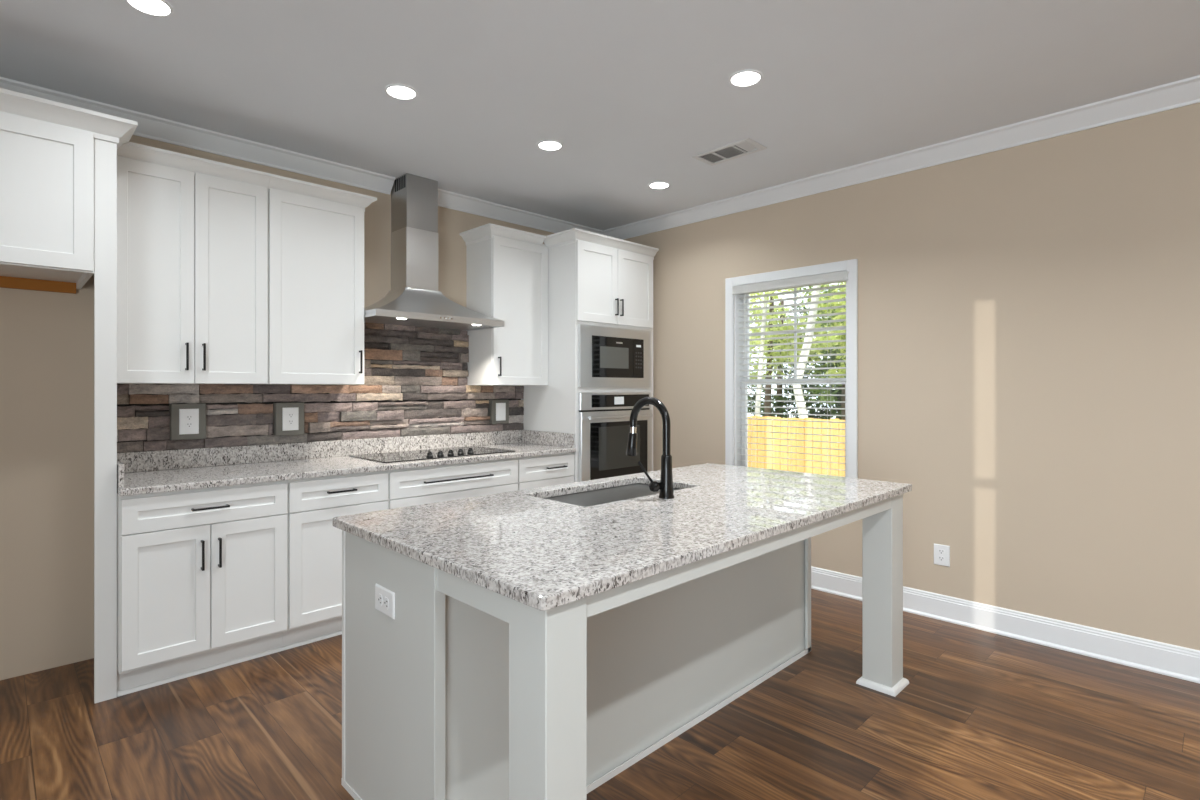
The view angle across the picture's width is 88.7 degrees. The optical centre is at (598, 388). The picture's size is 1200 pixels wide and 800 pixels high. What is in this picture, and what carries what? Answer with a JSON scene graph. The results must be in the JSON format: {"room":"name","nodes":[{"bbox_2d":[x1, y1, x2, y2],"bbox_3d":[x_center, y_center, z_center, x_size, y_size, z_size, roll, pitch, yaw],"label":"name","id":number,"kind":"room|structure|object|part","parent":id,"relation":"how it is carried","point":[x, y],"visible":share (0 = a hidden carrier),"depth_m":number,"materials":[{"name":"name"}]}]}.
{"room":"kitchen","nodes":[
{"label":"kitchen","id":0,"kind":"room"},
{"bbox_2d":[0,135,553,679],"bbox_3d":[-2.341,-0.033,3.329,6.830,2.745,0.150,0,0,-45],"label":"wall","id":1,"kind":"structure","parent":0,"point":[47,338],"depth_m":2.96,"materials":[{"name":"beige paint"}]},
{"bbox_2d":[0,88,137,293],"bbox_3d":[-2.632,-0.813,2.490,1.145,0.694,0.637,0,0,-45],"label":"upper cabinet","id":2,"kind":"object","parent":1,"relation":"attached to","point":[47,146],"visible":0.9,"depth_m":2.51,"materials":[{"name":"white paint"}]},
{"bbox_3d":[-2.307,-0.788,2.439,0.461,0.580,0.019,0,0,-45],"label":"door","id":3,"kind":"part","parent":2,"relation":"part of","materials":[{"name":"white paint"}]},
{"bbox_3d":[-2.632,-1.113,2.490,1.145,0.093,0.637,0,0,-45],"label":"crown","id":4,"kind":"part","parent":2,"relation":"part of","materials":[{"name":"white paint"}]},
{"bbox_2d":[169,403,205,439],"bbox_3d":[-2.210,0.174,3.303,0.160,0.192,0.069,0,0,-45],"label":"wall outlet","id":5,"kind":"object","parent":1,"relation":"attached to","point":[187,420],"visible":1,"depth_m":3.28,"materials":[{"name":"grey plastic"}]},
{"bbox_3d":[-2.190,0.174,3.283,0.089,0.136,0.006,0,0,-45],"label":"plate","id":6,"kind":"part","parent":5,"relation":"part of","materials":[{"name":"white plastic"}]},
{"bbox_2d":[186,415,192,420],"bbox_3d":[-2.187,0.154,3.280,0.032,0.029,0.002,0,0,-45],"label":"receptacle","id":7,"kind":"object","parent":5,"relation":"attached to","point":[188,417],"depth_m":3.28,"materials":[{"name":"white plastic"}]},
{"bbox_2d":[186,422,192,427],"bbox_3d":[-2.187,0.194,3.280,0.032,0.029,0.002,0,0,-45],"label":"receptacle","id":8,"kind":"object","parent":5,"relation":"attached to","point":[188,424],"depth_m":3.28,"materials":[{"name":"white plastic"}]},
{"bbox_2d":[117,142,270,383],"bbox_3d":[-2.118,-0.587,3.172,0.669,1.120,0.384,0,0,-45],"label":"upper cabinet","id":9,"kind":"object","parent":1,"relation":"attached to","point":[192,231],"visible":0.94,"depth_m":3.04,"materials":[{"name":"white paint"}]},
{"bbox_3d":[-2.137,-0.553,2.953,0.324,1.050,0.019,0,0,-45],"label":"door","id":10,"kind":"part","parent":9,"relation":"part of","materials":[{"name":"white paint"}]},
{"bbox_3d":[-2.028,-0.160,3.024,0.010,0.136,0.032,0,0,-45],"label":"handle","id":11,"kind":"part","parent":9,"relation":"part of","materials":[{"name":"black metal"}]},
{"bbox_3d":[-2.005,-1.105,3.057,0.669,0.083,0.060,0,0,-45],"label":"crown","id":12,"kind":"part","parent":9,"relation":"part of","materials":[{"name":"white paint"}]},
{"bbox_3d":[-1.977,-0.160,3.074,0.010,0.136,0.032,0,0,-45],"label":"handle","id":13,"kind":"part","parent":9,"relation":"part of","materials":[{"name":"black metal"}]},
{"bbox_3d":[-1.901,-0.553,3.185,0.332,1.050,0.019,0,0,-45],"label":"door","id":14,"kind":"part","parent":9,"relation":"part of","materials":[{"name":"white paint"}]},
{"bbox_2d":[273,402,303,435],"bbox_3d":[-1.846,0.178,3.661,0.160,0.192,0.069,0,0,-45],"label":"wall outlet","id":15,"kind":"object","parent":1,"relation":"attached to","point":[288,419],"visible":1,"depth_m":3.63,"materials":[{"name":"white plastic"}]},
{"bbox_3d":[-1.826,0.178,3.640,0.089,0.136,0.006,0,0,-45],"label":"plate","id":16,"kind":"part","parent":15,"relation":"part of","materials":[{"name":"white plastic"}]},
{"bbox_2d":[117,323,523,452],"bbox_3d":[-1.540,-0.066,3.975,2.618,0.782,0.052,0,0,-45],"label":"backsplash","id":17,"kind":"structure","parent":1,"relation":"attached to","point":[416,381],"depth_m":4.00,"materials":[{"name":"stone"}]},
{"bbox_2d":[488,400,508,423],"bbox_3d":[-0.768,0.175,4.721,0.158,0.184,0.069,0,0,-45],"label":"wall switch","id":18,"kind":"object","parent":17,"relation":"attached to","point":[498,410],"visible":1,"depth_m":4.68,"materials":[{"name":"grey plastic"}]},
{"bbox_2d":[499,407,502,415],"bbox_3d":[-0.745,0.175,4.697,0.034,0.068,0.003,0,0,-45],"label":"rocker switch","id":19,"kind":"object","parent":18,"relation":"attached to","point":[500,408],"depth_m":4.69,"materials":[{"name":"white plastic"}]},
{"bbox_3d":[-0.748,0.175,4.700,0.089,0.136,0.006,0,0,-45],"label":"plate","id":20,"kind":"part","parent":18,"relation":"part of","materials":[{"name":"white plastic"}]},
{"bbox_2d":[268,174,376,384],"bbox_3d":[-1.671,-0.587,3.612,0.585,1.120,0.384,0,0,-45],"label":"upper cabinet","id":21,"kind":"object","parent":1,"relation":"attached to","point":[316,231],"visible":0.98,"depth_m":3.47,"materials":[{"name":"white paint"}]},
{"bbox_3d":[-1.671,-1.105,3.612,0.585,0.083,0.384,0,0,-45],"label":"crown","id":22,"kind":"part","parent":21,"relation":"part of","materials":[{"name":"white paint"}]},
{"bbox_3d":[-1.408,-0.160,3.633,0.010,0.136,0.032,0,0,-45],"label":"handle","id":23,"kind":"part","parent":21,"relation":"part of","materials":[{"name":"black metal"}]},
{"bbox_2d":[364,173,504,330],"bbox_3d":[-1.139,-0.915,4.062,0.914,0.978,0.488,0,0,-45],"label":"range hood","id":24,"kind":"object","parent":1,"relation":"attached to","point":[414,298],"visible":0.97,"depth_m":4.04,"materials":[{"name":"silver metal"}]},
{"bbox_2d":[460,223,547,385],"bbox_3d":[-0.689,-0.587,4.577,0.561,1.120,0.384,0,0,-45],"label":"upper cabinet","id":25,"kind":"object","parent":1,"relation":"attached to","point":[507,268],"visible":1,"depth_m":4.46,"materials":[{"name":"white paint"}]},
{"bbox_3d":[-0.697,-0.160,4.332,0.010,0.136,0.032,0,0,-45],"label":"handle","id":26,"kind":"part","parent":25,"relation":"part of","materials":[{"name":"black metal"}]},
{"bbox_3d":[-0.709,-1.105,4.558,0.504,0.083,0.384,0,0,-45],"label":"crown","id":27,"kind":"part","parent":25,"relation":"part of","materials":[{"name":"white paint"}]},
{"bbox_3d":[-0.568,-0.553,4.495,0.497,1.050,0.019,0,0,-45],"label":"door","id":28,"kind":"part","parent":25,"relation":"part of","materials":[{"name":"white paint"}]},
{"bbox_2d":[0,0,1199,229],"bbox_3d":[0.565,-1.465,0.373,6.830,0.120,8.440,0,0,-45],"label":"ceiling","id":29,"kind":"structure","parent":0,"point":[631,91],"depth_m":2.77,"materials":[{"name":"white paint"}]},
{"bbox_2d":[125,0,173,16],"bbox_3d":[-1.639,-1.402,2.238,0.148,0.006,0.148,0,0,-45],"label":"recessed light","id":30,"kind":"object","parent":29,"relation":"in","point":[162,8],"visible":1,"depth_m":2.25,"materials":[{"name":"white paint"}]},
{"bbox_2d":[385,84,417,99],"bbox_3d":[-0.932,-1.402,2.901,0.148,0.006,0.148,0,0,-45],"label":"recessed light","id":31,"kind":"object","parent":29,"relation":"in","point":[399,91],"visible":1,"depth_m":2.89,"materials":[{"name":"white plastic"}]},
{"bbox_2d":[537,140,562,150],"bbox_3d":[-0.280,-1.402,3.535,0.148,0.006,0.148,0,0,-45],"label":"recessed light","id":32,"kind":"object","parent":29,"relation":"in","point":[550,145],"visible":1,"depth_m":3.54,"materials":[{"name":"white plastic"}]},
{"bbox_2d":[649,181,669,188],"bbox_3d":[0.418,-1.402,4.228,0.148,0.006,0.148,0,0,-45],"label":"recessed light","id":33,"kind":"object","parent":29,"relation":"in","point":[660,184],"visible":1,"depth_m":4.23,"materials":[{"name":"white plastic"}]},
{"bbox_2d":[692,138,766,165],"bbox_3d":[0.773,-1.398,3.638,0.203,0.014,0.390,0,0,-45],"label":"ceiling vent","id":34,"kind":"object","parent":29,"relation":"in","point":[747,146],"visible":1,"depth_m":3.63,"materials":[{"name":"white metal"}]},
{"bbox_2d":[729,70,761,86],"bbox_3d":[0.664,-1.402,2.773,0.148,0.006,0.148,0,0,-45],"label":"recessed light","id":35,"kind":"object","parent":29,"relation":"in","point":[743,78],"visible":1,"depth_m":2.77,"materials":[{"name":"white plastic"}]},
{"bbox_2d":[0,589,1199,799],"bbox_3d":[0.565,1.400,0.373,6.830,0.120,8.440,0,0,-45],"label":"floor","id":36,"kind":"structure","parent":0,"point":[980,714],"depth_m":2.39,"materials":[{"name":"brown wood"}]},
{"bbox_2d":[94,139,116,702],"bbox_3d":[-2.319,0.137,2.843,0.076,2.406,0.572,0,0,-45],"label":"panel","id":37,"kind":"object","parent":36,"relation":"on","point":[105,152],"visible":1,"depth_m":2.64,"materials":[{"name":"white paint"}]},
{"bbox_2d":[117,480,286,696],"bbox_3d":[-2.015,0.898,3.071,0.674,0.884,0.673,0,0,-45],"label":"base cabinet","id":38,"kind":"object","parent":36,"relation":"on","point":[202,572],"visible":0.94,"depth_m":2.83,"materials":[{"name":"white paint"}]},
{"bbox_3d":[-1.928,0.920,2.743,0.330,0.579,0.019,0,0,-45],"label":"door","id":39,"kind":"part","parent":38,"relation":"part of","materials":[{"name":"white paint"}]},
{"bbox_3d":[-1.859,1.331,2.912,0.674,0.017,0.014,0,0,-45],"label":"shoe molding","id":40,"kind":"part","parent":38,"relation":"part of","materials":[{"name":"white paint"}]},
{"bbox_3d":[-1.817,0.763,2.816,0.010,0.136,0.032,0,0,-45],"label":"handle","id":41,"kind":"part","parent":38,"relation":"part of","materials":[{"name":"black metal"}]},
{"bbox_3d":[-1.808,0.550,2.861,0.664,0.152,0.019,0,0,-45],"label":"drawer","id":42,"kind":"part","parent":38,"relation":"part of","materials":[{"name":"white paint"}]},
{"bbox_3d":[-1.794,0.550,2.839,0.150,0.010,0.032,0,0,-45],"label":"handle","id":43,"kind":"part","parent":38,"relation":"part of","materials":[{"name":"black metal"}]},
{"bbox_3d":[-1.768,0.763,2.865,0.010,0.136,0.032,0,0,-45],"label":"handle","id":44,"kind":"part","parent":38,"relation":"part of","materials":[{"name":"black metal"}]},
{"bbox_3d":[-1.689,0.920,2.978,0.331,0.579,0.019,0,0,-45],"label":"door","id":45,"kind":"part","parent":38,"relation":"part of","materials":[{"name":"white paint"}]},
{"bbox_2d":[283,470,387,649],"bbox_3d":[-1.584,0.898,3.494,0.531,0.884,0.673,0,0,-45],"label":"base cabinet","id":46,"kind":"object","parent":36,"relation":"on","point":[314,546],"visible":0.5,"depth_m":3.21,"materials":[{"name":"white paint"}]},
{"bbox_3d":[-1.428,1.331,3.336,0.531,0.017,0.014,0,0,-45],"label":"shoe molding","id":47,"kind":"part","parent":46,"relation":"part of","materials":[{"name":"white paint"}]},
{"bbox_3d":[-1.378,0.550,3.284,0.521,0.152,0.019,0,0,-45],"label":"drawer","id":48,"kind":"part","parent":46,"relation":"part of","materials":[{"name":"white paint"}]},
{"bbox_3d":[-1.378,0.920,3.284,0.521,0.579,0.019,0,0,-45],"label":"door","id":49,"kind":"part","parent":46,"relation":"part of","materials":[{"name":"white paint"}]},
{"bbox_3d":[-1.363,0.543,3.263,0.150,0.010,0.032,0,0,-45],"label":"handle","id":50,"kind":"part","parent":46,"relation":"part of","materials":[{"name":"black metal"}]},
{"bbox_2d":[388,458,517,508],"bbox_3d":[-1.071,0.898,3.999,0.908,0.884,0.673,0,0,-45],"label":"base cabinet","id":51,"kind":"object","parent":36,"relation":"on","point":[438,483],"visible":0.29,"depth_m":3.74,"materials":[{"name":"white paint"}]},
{"bbox_3d":[-0.864,0.773,3.789,0.898,0.285,0.019,0,0,-45],"label":"drawer","id":52,"kind":"part","parent":51,"relation":"part of","materials":[{"name":"white paint"}]},
{"bbox_3d":[-0.850,0.550,3.767,0.475,0.010,0.032,0,0,-45],"label":"handle","id":53,"kind":"part","parent":51,"relation":"part of","materials":[{"name":"black metal"}]},
{"bbox_2d":[517,452,573,489],"bbox_3d":[-0.567,0.898,4.495,0.503,0.884,0.673,0,0,-45],"label":"base cabinet","id":54,"kind":"object","parent":36,"relation":"on","point":[551,469],"visible":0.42,"depth_m":4.26,"materials":[{"name":"white paint"}]},
{"bbox_2d":[117,429,575,495],"bbox_3d":[-1.327,0.390,3.759,2.620,0.132,0.655,0,0,-45],"label":"countertop","id":55,"kind":"structure","parent":54,"relation":"on","point":[141,472],"depth_m":3.50,"materials":[{"name":"grey stone"}]},
{"bbox_2d":[349,446,515,462],"bbox_3d":[-1.071,0.406,4.025,0.933,0.039,0.510,0,0,-45],"label":"electric cooktop","id":56,"kind":"object","parent":55,"relation":"in","point":[401,456],"visible":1,"depth_m":3.93,"materials":[{"name":"black glass"}]},
{"bbox_3d":[-1.048,0.403,3.811,0.042,0.032,0.042,0,0,-45],"label":"knob","id":57,"kind":"part","parent":56,"relation":"part of","materials":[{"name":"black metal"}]},
{"bbox_3d":[-0.995,0.403,3.863,0.042,0.032,0.042,0,0,-45],"label":"knob","id":58,"kind":"part","parent":56,"relation":"part of","materials":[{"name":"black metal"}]},
{"bbox_3d":[-0.360,0.920,4.285,0.494,0.579,0.019,0,0,-45],"label":"door","id":59,"kind":"part","parent":54,"relation":"part of","materials":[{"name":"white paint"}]},
{"bbox_3d":[-0.292,0.550,4.316,0.170,0.010,0.032,0,0,-45],"label":"handle","id":60,"kind":"part","parent":54,"relation":"part of","materials":[{"name":"black metal"}]},
{"bbox_2d":[521,228,658,481],"bbox_3d":[-0.086,0.097,4.944,0.926,2.487,0.707,0,0,-45],"label":"tall cabinet","id":61,"kind":"object","parent":36,"relation":"on","point":[595,279],"visible":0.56,"depth_m":4.61,"materials":[{"name":"white paint"}]},
{"bbox_3d":[-0.388,0.120,4.688,0.018,2.440,0.649,0,0,-45],"label":"panel","id":62,"kind":"part","parent":61,"relation":"part of","materials":[{"name":"white paint"}]},
{"bbox_3d":[-0.008,-0.788,4.591,0.420,0.580,0.019,0,0,-45],"label":"door","id":63,"kind":"part","parent":61,"relation":"part of","materials":[{"name":"white paint"}]},
{"bbox_3d":[0.029,-1.105,4.827,0.926,0.083,0.380,0,0,-45],"label":"crown","id":64,"kind":"part","parent":61,"relation":"part of","materials":[{"name":"white paint"}]},
{"bbox_2d":[578,324,650,386],"bbox_3d":[-0.021,-0.241,4.895,0.782,0.458,0.490,0,0,-45],"label":"microwave","id":65,"kind":"object","parent":61,"relation":"in","point":[607,356],"visible":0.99,"depth_m":4.69,"materials":[{"name":"silver metal"}]},
{"bbox_3d":[0.135,0.068,4.760,0.830,2.335,0.019,0,0,-45],"label":"frame","id":66,"kind":"part","parent":61,"relation":"part of","materials":[{"name":"white paint"}]},
{"bbox_2d":[579,392,652,481],"bbox_3d":[-0.035,0.383,4.910,0.782,0.710,0.648,0,0,-45],"label":"wall oven","id":67,"kind":"object","parent":61,"relation":"in","point":[604,418],"visible":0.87,"depth_m":4.66,"materials":[{"name":"silver metal"}]},
{"bbox_3d":[0.140,0.092,4.732,0.782,0.128,0.026,0,0,-45],"label":"control panel","id":68,"kind":"part","parent":67,"relation":"part of","materials":[{"name":"silver metal"}]},
{"bbox_3d":[0.178,0.090,4.750,0.645,0.093,0.003,0,0,-45],"label":"control glass","id":69,"kind":"part","parent":67,"relation":"part of","materials":[{"name":"black glass"}]},
{"bbox_3d":[0.141,-0.628,4.702,0.010,0.130,0.032,0,0,-45],"label":"handle","id":70,"kind":"part","parent":61,"relation":"part of","materials":[{"name":"black metal"}]},
{"bbox_3d":[0.180,-0.628,4.740,0.010,0.130,0.032,0,0,-45],"label":"handle","id":71,"kind":"part","parent":61,"relation":"part of","materials":[{"name":"black metal"}]},
{"bbox_3d":[0.293,-0.788,4.888,0.418,0.580,0.019,0,0,-45],"label":"door","id":72,"kind":"part","parent":61,"relation":"part of","materials":[{"name":"white paint"}]},
{"bbox_3d":[0.217,0.120,5.283,0.019,2.440,0.649,0,0,-45],"label":"panel","id":73,"kind":"part","parent":61,"relation":"part of","materials":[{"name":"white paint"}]},
{"bbox_2d":[341,494,908,799],"bbox_3d":[0.271,0.903,2.431,2.156,0.875,1.097,0,0,-45],"label":"kitchen island","id":74,"kind":"object","parent":36,"relation":"on","point":[472,691],"visible":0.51,"depth_m":1.90,"materials":[{"name":"grey paint"}]},
{"bbox_2d":[375,584,394,618],"bbox_3d":[-0.646,0.640,1.849,0.009,0.078,0.123,0,0,-45],"label":"wall outlet","id":75,"kind":"object","parent":74,"relation":"attached to","point":[384,598],"visible":1,"depth_m":1.84,"materials":[{"name":"white plastic"}]},
{"bbox_2d":[378,594,382,605],"bbox_3d":[-0.663,0.640,1.862,0.002,0.034,0.030,0,0,-45],"label":"receptacle","id":76,"kind":"object","parent":75,"relation":"attached to","point":[380,596],"depth_m":1.86,"materials":[{"name":"white plastic"}]},
{"bbox_2d":[384,597,388,609],"bbox_3d":[-0.634,0.640,1.833,0.002,0.034,0.030,0,0,-45],"label":"receptacle","id":77,"kind":"object","parent":75,"relation":"attached to","point":[386,599],"depth_m":1.83,"materials":[{"name":"white plastic"}]},
{"bbox_3d":[-0.643,0.903,1.865,0.018,0.875,0.579,0,0,-45],"label":"panel","id":78,"kind":"part","parent":74,"relation":"part of","materials":[{"name":"grey paint"}]},
{"bbox_3d":[-0.117,0.903,1.404,0.122,0.875,0.135,0,0,-45],"label":"post","id":79,"kind":"part","parent":74,"relation":"part of","materials":[{"name":"grey paint"}]},
{"bbox_3d":[0.109,1.329,2.608,2.140,0.023,0.617,0,0,-45],"label":"shoe molding","id":80,"kind":"part","parent":74,"relation":"part of","materials":[{"name":"white paint"}]},
{"bbox_2d":[333,463,911,610],"bbox_3d":[0.265,0.450,2.444,2.178,0.030,1.126,0,0,-45],"label":"island countertop","id":81,"kind":"structure","parent":74,"relation":"on","point":[525,547],"depth_m":1.98,"materials":[{"name":"stone"}]},
{"bbox_2d":[544,483,679,506],"bbox_3d":[0.075,0.569,2.651,0.739,0.206,0.403,0,0,-45],"label":"undermount sink","id":82,"kind":"object","parent":81,"relation":"in","point":[618,493],"visible":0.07,"depth_m":2.69,"materials":[{"name":"grey metal"}]},
{"bbox_2d":[626,397,673,498],"bbox_3d":[0.192,0.233,2.504,0.108,0.403,0.244,0,0,-45],"label":"kitchen faucet","id":83,"kind":"object","parent":81,"relation":"on","point":[665,485],"visible":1,"depth_m":2.44,"materials":[{"name":"black metal"}]},
{"bbox_3d":[0.190,0.335,2.448,0.083,0.088,0.011,0,0,43],"label":"lever","id":84,"kind":"part","parent":83,"relation":"part of","materials":[{"name":"black metal"}]},
{"bbox_3d":[0.209,0.153,2.519,0.032,0.243,0.211,0,0,-45],"label":"spout","id":85,"kind":"part","parent":83,"relation":"part of","materials":[{"name":"black metal"}]},
{"bbox_3d":[0.305,0.903,2.408,2.096,0.875,0.016,0,0,-45],"label":"panel","id":86,"kind":"part","parent":74,"relation":"part of","materials":[{"name":"grey paint"}]},
{"bbox_3d":[1.292,0.903,2.792,0.134,0.875,0.130,0,0,-45],"label":"post","id":87,"kind":"part","parent":74,"relation":"part of","materials":[{"name":"grey paint"}]},
{"bbox_2d":[624,103,1199,650],"bbox_3d":[2.947,-0.033,2.715,0.150,2.745,8.140,0,0,-45],"label":"wall","id":88,"kind":"structure","parent":0,"point":[1029,314],"depth_m":3.31,"materials":[{"name":"beige paint"}]},
{"bbox_2d":[0,75,1199,239],"bbox_3d":[0.565,-1.357,0.373,6.534,0.095,8.144,0,0,-45],"label":"trim","id":89,"kind":"structure","parent":88,"relation":"attached to","point":[1185,92],"depth_m":3.55,"materials":[{"name":"white paint"}]},
{"bbox_2d":[725,259,857,477],"bbox_3d":[1.357,-0.055,4.319,0.168,1.550,0.989,0,0,-45],"label":"window","id":90,"kind":"structure","parent":88,"relation":"in","point":[733,385],"depth_m":4.49,"materials":[{"name":"white paint"}]},
{"bbox_2d":[731,271,848,476],"bbox_3d":[1.324,-0.061,4.271,0.104,1.387,0.867,0,0,-45],"label":"window blind","id":91,"kind":"object","parent":90,"relation":"attached to","point":[837,277],"visible":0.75,"depth_m":4.25,"materials":[{"name":"white plastic"}]},
{"bbox_3d":[1.336,-0.045,4.296,0.052,1.330,0.575,0,0,-45],"label":"ladder cord","id":92,"kind":"part","parent":91,"relation":"part of","materials":[{"name":"white fabric"}]},
{"bbox_3d":[1.397,-0.394,4.356,0.030,0.717,0.827,0,0,-45],"label":"sash","id":93,"kind":"part","parent":90,"relation":"part of","materials":[{"name":"white paint"}]},
{"bbox_3d":[1.374,0.281,4.333,0.032,0.708,0.827,0,0,-45],"label":"sash","id":94,"kind":"part","parent":90,"relation":"part of","materials":[{"name":"glass"}]},
{"bbox_2d":[934,543,949,566],"bbox_3d":[1.995,0.967,3.570,0.009,0.120,0.085,0,0,-45],"label":"wall outlet","id":95,"kind":"object","parent":88,"relation":"attached to","point":[941,552],"visible":1,"depth_m":3.57,"materials":[{"name":"white plastic"}]},
{"bbox_2d":[938,549,944,554],"bbox_3d":[1.993,0.947,3.568,0.002,0.030,0.037,0,0,-45],"label":"receptacle","id":96,"kind":"object","parent":95,"relation":"attached to","point":[940,551],"depth_m":3.57,"materials":[{"name":"white plastic"}]},
{"bbox_2d":[938,556,944,560],"bbox_3d":[1.993,0.987,3.568,0.002,0.030,0.037,0,0,-45],"label":"receptacle","id":97,"kind":"object","parent":95,"relation":"attached to","point":[940,558],"depth_m":3.57,"materials":[{"name":"white plastic"}]},
{"bbox_2d":[811,566,1199,683],"bbox_3d":[3.120,1.268,2.415,0.024,0.143,7.470,0,0,-45],"label":"baseboard","id":98,"kind":"structure","parent":88,"relation":"attached to","point":[1162,658],"depth_m":3.22,"materials":[{"name":"white paint"}]},
{"label":"outside","id":99,"kind":"structure","parent":0,"visible":0},
{"bbox_3d":[6.680,2.390,24.799,35.700,0.200,54.000,0,0,-45],"label":"lawn","id":100,"kind":"structure","parent":99,"visible":0},
{"bbox_2d":[748,301,829,418],"bbox_3d":[5.764,-0.283,19.442,2.457,5.158,3.346,0,0,-45],"label":"tree","id":101,"kind":"object","parent":100,"relation":"on","point":[778,391],"visible":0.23,"depth_m":19.26,"materials":[{"name":"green plant"}]},
{"bbox_2d":[750,284,829,415],"bbox_3d":[4.377,-1.161,15.385,2.813,6.906,3.040,0,0,-45],"label":"birch tree","id":102,"kind":"object","parent":100,"relation":"on","point":[761,348],"visible":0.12,"depth_m":15.28,"materials":[{"name":"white plant"}]},
{"bbox_2d":[748,416,844,476],"bbox_3d":[2.217,1.379,11.388,0.150,1.822,19.133,0,0,-45],"label":"wooden fence","id":103,"kind":"object","parent":100,"relation":"on","point":[763,441],"visible":0.02,"depth_m":10.17,"materials":[{"name":"yellow wood"}]},
{"bbox_2d":[750,284,844,416],"bbox_3d":[4.552,-0.825,16.807,3.787,6.230,4.136,0,0,-45],"label":"leafy tree","id":104,"kind":"object","parent":100,"relation":"on","point":[790,340],"visible":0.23,"depth_m":16.71,"materials":[{"name":"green plant"}]},
{"bbox_2d":[792,285,821,418],"bbox_3d":[5.477,-1.446,13.700,3.143,7.484,3.942,0,0,-45],"label":"birch tree","id":105,"kind":"object","parent":100,"relation":"on","point":[806,339],"visible":0.02,"depth_m":13.76,"materials":[{"name":"white plant"}]},
{"bbox_2d":[781,282,845,419],"bbox_3d":[6.560,-0.732,15.926,3.112,6.043,3.207,0,0,-31],"label":"leafy tree","id":106,"kind":"object","parent":100,"relation":"on","point":[815,391],"visible":0.08,"depth_m":15.99,"materials":[{"name":"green plant"}]},
{"bbox_2d":[784,297,844,419],"bbox_3d":[7.323,-0.283,18.553,2.296,5.158,3.400,0,0,-45],"label":"tree","id":107,"kind":"object","parent":100,"relation":"on","point":[808,404],"visible":0.12,"depth_m":18.36,"materials":[{"name":"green plant"}]},
{"bbox_2d":[806,282,845,385],"bbox_3d":[6.330,-0.486,14.283,2.377,5.552,2.901,0,0,-45],"label":"leafy tree","id":108,"kind":"object","parent":100,"relation":"on","point":[837,337],"visible":0.16,"depth_m":14.44,"materials":[{"name":"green plant"}]}
]}

